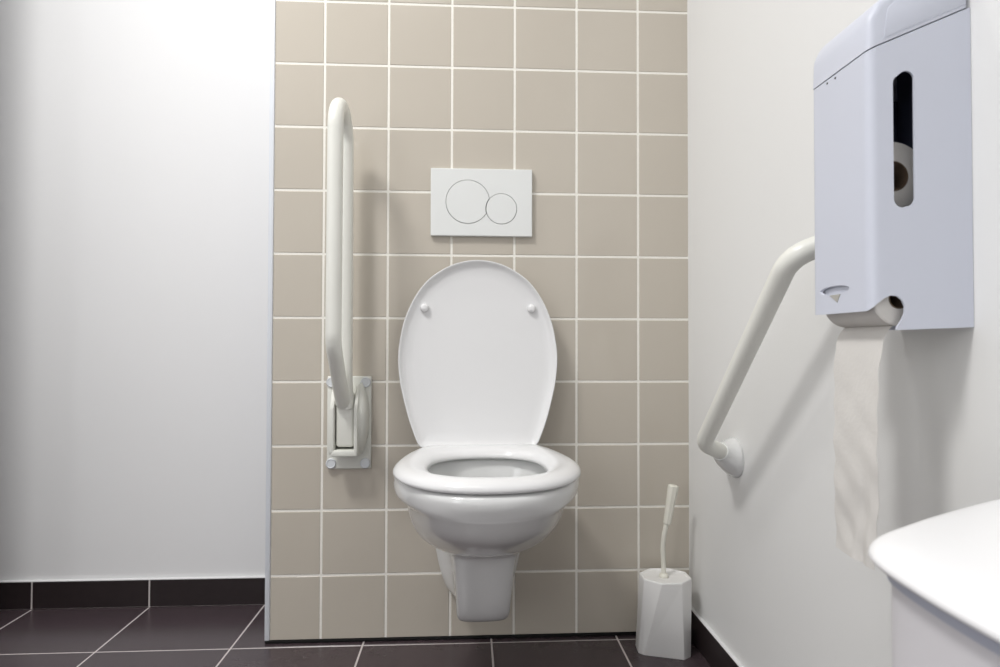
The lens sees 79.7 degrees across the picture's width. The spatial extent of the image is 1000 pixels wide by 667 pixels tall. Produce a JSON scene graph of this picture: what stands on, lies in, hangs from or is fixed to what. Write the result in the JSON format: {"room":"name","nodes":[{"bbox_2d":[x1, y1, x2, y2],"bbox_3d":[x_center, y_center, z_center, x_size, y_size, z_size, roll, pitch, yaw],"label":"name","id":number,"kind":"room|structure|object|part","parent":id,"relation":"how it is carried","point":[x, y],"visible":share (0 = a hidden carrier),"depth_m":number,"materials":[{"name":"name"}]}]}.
{"room":"public restroom","nodes":[
{"label":"public restroom","id":0,"kind":"room"},
{"bbox_2d":[0,0,270,579],"bbox_3d":[-1.175,-0.516,1.675,1.258,2.500,0.100,0,-1,-3],"label":"wall","id":1,"kind":"structure","parent":0,"point":[134,134],"depth_m":1.63,"materials":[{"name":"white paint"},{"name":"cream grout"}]},
{"bbox_2d":[0,576,264,609],"bbox_3d":[-1.185,0.694,1.597,1.238,0.074,0.010,0,-1,-3],"label":"baseboard","id":2,"kind":"structure","parent":1,"relation":"attached to","point":[224,590],"depth_m":1.60,"materials":[{"name":"tile"}]},
{"bbox_2d":[0,604,710,666],"bbox_3d":[-0.566,0.722,-0.429,2.458,0.050,4.322,0,-1,-3],"label":"floor","id":3,"kind":"structure","parent":0,"point":[217,635],"depth_m":1.40,"materials":[{"name":"tile"}]},
{"bbox_2d":[636,568,691,659],"bbox_3d":[0.377,0.646,1.385,0.121,0.174,0.093,0,-1,-3],"label":"toilet brush holder","id":4,"kind":"object","parent":3,"relation":"on","point":[663,629],"visible":1,"depth_m":1.35,"materials":[{"name":"white plastic"}]},
{"bbox_2d":[659,484,678,577],"bbox_3d":[0.391,0.457,1.389,0.044,0.214,0.022,0,-1,-3],"label":"toilet brush","id":5,"kind":"object","parent":4,"relation":"on","point":[672,490],"visible":1,"depth_m":1.38,"materials":[{"name":"beige plastic"}]},
{"bbox_3d":[0.382,0.496,1.387,0.022,0.131,0.011,0,-1,-3],"label":"stem","id":6,"kind":"part","parent":5,"relation":"part of","materials":[{"name":"beige plastic"}]},
{"bbox_2d":[868,499,999,666],"bbox_3d":[0.375,0.422,0.282,0.284,0.581,0.506,0,-1,-3],"label":"waste bin","id":7,"kind":"object","parent":3,"relation":"on","point":[942,571],"visible":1,"depth_m":0.35,"materials":[{"name":"grey plastic"}]},
{"bbox_2d":[270,0,688,639],"bbox_3d":[-0.046,-0.518,1.599,1.019,2.493,0.272,0,-1,-3],"label":"wall","id":8,"kind":"structure","parent":0,"point":[589,97],"depth_m":1.46,"materials":[{"name":"beige tile"}]},
{"bbox_2d":[264,0,275,640],"bbox_3d":[-0.552,-0.520,1.545,0.012,2.493,0.223,0,-1,-3],"label":"trim","id":9,"kind":"structure","parent":8,"relation":"attached to","point":[273,2],"depth_m":1.43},
{"bbox_2d":[325,97,371,468],"bbox_3d":[-0.353,-0.095,1.329,0.106,0.828,0.219,0,-1,-3],"label":"grab rail","id":10,"kind":"object","parent":8,"relation":"attached to","point":[349,397],"visible":1,"depth_m":1.35,"materials":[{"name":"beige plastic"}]},
{"bbox_3d":[-0.351,-0.168,1.313,0.043,0.682,0.183,0,-1,-3],"label":"rail","id":11,"kind":"part","parent":10,"relation":"part of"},
{"bbox_3d":[-0.358,0.274,1.394,0.060,0.014,0.060,0,-1,-3],"label":"bracket sill","id":12,"kind":"part","parent":10,"relation":"part of","materials":[{"name":"beige plastic"}]},
{"bbox_3d":[-0.359,0.211,1.428,0.104,0.220,0.009,0,-1,-3],"label":"wall plate","id":13,"kind":"part","parent":10,"relation":"part of","materials":[{"name":"beige plastic"}]},
{"bbox_2d":[265,632,635,643],"bbox_3d":[-0.051,0.729,1.448,1.008,0.007,0.024,0,-1,-3],"label":"trim","id":14,"kind":"structure","parent":8,"relation":"attached to","point":[596,633],"depth_m":1.43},
{"bbox_2d":[431,168,531,237],"bbox_3d":[-0.045,-0.316,1.452,0.245,0.163,0.014,0,-1,-3],"label":"flush plate","id":15,"kind":"object","parent":8,"relation":"attached to","point":[464,202],"visible":1,"depth_m":1.45,"materials":[{"name":"white plastic"}]},
{"bbox_2d":[393,260,580,621],"bbox_3d":[-0.034,0.219,1.212,0.370,0.789,0.477,0,-1,-5],"label":"toilet","id":16,"kind":"object","parent":8,"relation":"attached to","point":[477,351],"visible":1,"depth_m":1.38,"materials":[{"name":"white ceramic"}]},
{"bbox_3d":[-0.050,0.045,1.393,0.368,0.434,0.045,0,-1,-5],"label":"lid","id":17,"kind":"part","parent":16,"relation":"part of","materials":[{"name":"white plastic"}]},
{"bbox_3d":[-0.030,0.441,1.209,0.358,0.344,0.474,0,-1,-5],"label":"bowl","id":18,"kind":"part","parent":16,"relation":"part of","materials":[{"name":"white ceramic"}]},
{"bbox_3d":[-0.026,0.256,1.172,0.359,0.023,0.390,0,-1,-5],"label":"seat","id":19,"kind":"part","parent":16,"relation":"part of","materials":[{"name":"white plastic"}]},
{"bbox_2d":[687,0,999,666],"bbox_3d":[0.612,-0.548,-0.293,0.100,2.500,4.222,0,-1,-3],"label":"wall","id":20,"kind":"structure","parent":0,"point":[768,573],"depth_m":1.00,"materials":[{"name":"white paint"}]},
{"bbox_2d":[691,605,743,666],"bbox_3d":[0.562,0.661,-0.479,0.010,0.074,3.900,0,-1,-3],"label":"baseboard","id":21,"kind":"structure","parent":20,"relation":"attached to","point":[716,653],"depth_m":1.32,"materials":[{"name":"tile"}]},
{"bbox_2d":[697,236,814,477],"bbox_3d":[0.440,0.054,1.015,0.112,0.468,0.490,0,-1,-3],"label":"grab rail","id":22,"kind":"object","parent":20,"relation":"attached to","point":[728,454],"visible":0.75,"depth_m":0.97,"materials":[{"name":"cream plastic"}]},
{"bbox_2d":[813,0,973,329],"bbox_3d":[0.450,-0.206,0.699,0.115,0.408,0.111,0,-1,-3],"label":"dispenser","id":23,"kind":"object","parent":20,"relation":"attached to","point":[900,72],"visible":0.99,"depth_m":0.65,"materials":[{"name":"white metal"}]},
{"bbox_2d":[826,296,902,570],"bbox_3d":[0.429,0.097,0.693,0.058,0.326,0.091,0,-1,-3],"label":"toilet paper roll","id":24,"kind":"object","parent":23,"relation":"hanging from","point":[859,345],"visible":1,"depth_m":0.69,"materials":[{"name":"white paper"}]},
{"bbox_3d":[0.450,-0.358,0.702,0.114,0.105,0.110,0,-1,-3],"label":"lid","id":25,"kind":"part","parent":23,"relation":"part of","materials":[{"name":"white metal"}]},
{"bbox_2d":[893,142,913,206],"bbox_3d":[0.434,-0.173,0.701,0.077,0.077,0.076,0,-1,-3],"label":"toilet paper roll","id":26,"kind":"object","parent":23,"relation":"in","point":[903,154],"visible":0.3,"depth_m":0.66,"materials":[{"name":"white paper"}]},
{"bbox_3d":[0.503,-0.177,0.702,0.002,0.305,0.101,0,-1,-3],"label":"plate","id":27,"kind":"part","parent":23,"relation":"part of","materials":[{"name":"black plastic"}]},
{"bbox_3d":[0.459,-0.358,0.649,0.092,0.080,0.005,0,-1,-3],"label":"lid panel","id":28,"kind":"part","parent":23,"relation":"part of","materials":[{"name":"white metal"}]}
]}

